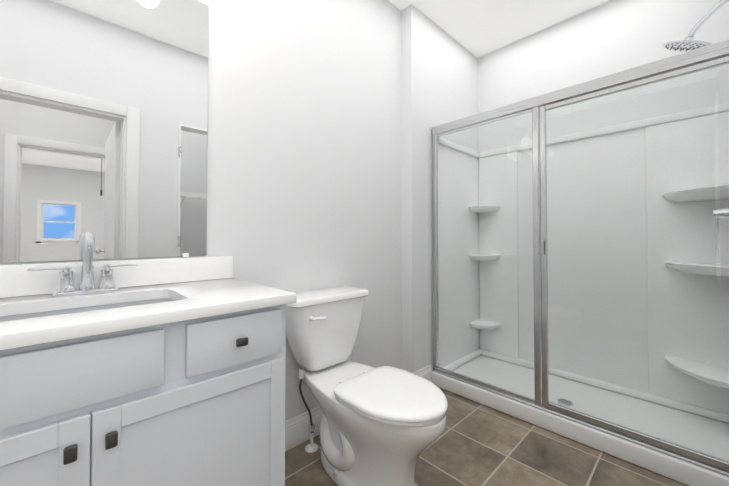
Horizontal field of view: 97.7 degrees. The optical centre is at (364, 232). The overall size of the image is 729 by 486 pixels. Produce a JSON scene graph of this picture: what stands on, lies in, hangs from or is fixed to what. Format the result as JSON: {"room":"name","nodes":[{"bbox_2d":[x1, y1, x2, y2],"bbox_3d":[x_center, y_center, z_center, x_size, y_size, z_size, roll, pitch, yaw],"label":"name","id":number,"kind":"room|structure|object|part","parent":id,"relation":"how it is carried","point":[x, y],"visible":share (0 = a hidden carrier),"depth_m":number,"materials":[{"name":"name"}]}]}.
{"room":"bathroom","nodes":[
{"label":"bathroom","id":0,"kind":"room"},
{"bbox_2d":[0,0,401,420],"bbox_3d":[-0.754,-0.263,1.422,2.720,2.770,0.120,1,-1,-44],"label":"wall","id":1,"kind":"structure","parent":0,"point":[304,179],"depth_m":1.77,"materials":[{"name":"paint"}]},
{"bbox_2d":[0,0,207,262],"bbox_3d":[-1.001,-0.460,1.095,0.867,1.120,0.010,1,-1,-44],"label":"mirror","id":2,"kind":"object","parent":1,"relation":"attached to","point":[103,119],"visible":1,"depth_m":1.15,"materials":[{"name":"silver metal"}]},
{"bbox_2d":[401,4,477,372],"bbox_3d":[0.661,-0.243,2.712,1.110,2.770,0.212,1,-1,-44],"label":"wall","id":3,"kind":"structure","parent":0,"point":[439,81],"depth_m":2.34,"materials":[{"name":"paint"}]},
{"bbox_2d":[285,364,431,451],"bbox_3d":[-0.016,1.038,0.876,2.818,0.150,1.659,1,-1,-44],"label":"baseboard","id":4,"kind":"structure","parent":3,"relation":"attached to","point":[297,432],"depth_m":1.71,"materials":[{"name":"paint"}]},
{"bbox_2d":[285,387,687,485],"bbox_3d":[0.304,1.147,1.097,3.590,0.060,1.780,1,-1,-44],"label":"floor","id":5,"kind":"structure","parent":0,"point":[476,444],"depth_m":1.57,"materials":[{"name":"tile"}]},
{"bbox_2d":[0,232,296,485],"bbox_3d":[-0.787,0.555,0.894,1.030,1.118,0.571,1,-1,-44],"label":"bathroom vanity","id":6,"kind":"object","parent":5,"relation":"on","point":[157,372],"visible":1,"depth_m":0.84,"materials":[{"name":"paint"}]},
{"bbox_2d":[28,232,137,296],"bbox_3d":[-0.902,0.099,1.039,0.272,0.203,0.098,1,-1,-44],"label":"faucet","id":7,"kind":"object","parent":6,"relation":"on","point":[107,288],"depth_m":1.04,"materials":[{"name":"silver metal"}]},
{"bbox_2d":[0,298,173,321],"bbox_3d":[-0.780,0.298,0.890,0.468,0.134,0.278,1,-1,-44],"label":"basin","id":8,"kind":"object","parent":6,"relation":"in","point":[11,315],"depth_m":0.98,"materials":[{"name":"white ceramic"}]},
{"bbox_2d":[0,256,232,297],"bbox_3d":[-0.978,0.152,1.100,1.030,0.100,0.019,1,-1,-44],"label":"backsplash","id":9,"kind":"structure","parent":6,"relation":"on","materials":[{"name":"stone"}]},
{"bbox_3d":[-0.599,0.395,0.700,0.696,0.180,0.026,1,-1,-44],"label":"handle","id":10,"kind":"part","parent":6,"relation":"part of","materials":[{"name":"brown metal"}]},
{"bbox_2d":[285,286,447,485],"bbox_3d":[0.001,0.717,1.456,0.486,0.811,0.817,1,-1,-44],"label":"toilet","id":11,"kind":"object","parent":5,"relation":"on","point":[383,426],"visible":1,"depth_m":1.36,"materials":[{"name":"ceramic"}]},
{"bbox_3d":[-0.224,0.410,1.522,0.080,0.026,0.033,1,-1,-44],"label":"handle","id":12,"kind":"part","parent":11,"relation":"part of","materials":[{"name":"plastic"}]},
{"bbox_3d":[-0.210,0.520,1.680,0.464,0.338,0.190,1,-1,-44],"label":"tank","id":13,"kind":"part","parent":11,"relation":"part of","materials":[{"name":"ceramic"}]},
{"bbox_3d":[-0.209,0.333,1.682,0.486,0.035,0.209,1,-1,-44],"label":"tank lid","id":14,"kind":"part","parent":11,"relation":"part of","materials":[{"name":"ceramic"}]},
{"bbox_3d":[0.119,0.673,1.333,0.382,0.042,0.474,1,-1,-44],"label":"seat","id":15,"kind":"part","parent":11,"relation":"part of","materials":[{"name":"plastic"}]},
{"bbox_2d":[431,0,728,485],"bbox_3d":[1.312,-0.034,2.100,0.768,2.331,1.564,1,-1,-44],"label":"shower","id":16,"kind":"object","parent":5,"relation":"on","point":[580,237],"visible":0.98,"depth_m":1.67,"materials":[{"name":"glass"}]},
{"bbox_2d":[389,0,609,57],"bbox_3d":[0.262,-1.702,1.185,3.830,0.100,1.900,1,-1,-44],"label":"ceiling","id":17,"kind":"structure","parent":0,"point":[477,28],"depth_m":2.41,"materials":[{"name":"paint"}]},
{"bbox_2d":[477,0,728,112],"bbox_3d":[1.745,-0.249,2.296,0.120,2.770,1.888,1,-1,-44],"label":"wall","id":18,"kind":"structure","parent":0,"point":[607,38],"depth_m":2.32,"materials":[{"name":"paint"}]}
]}

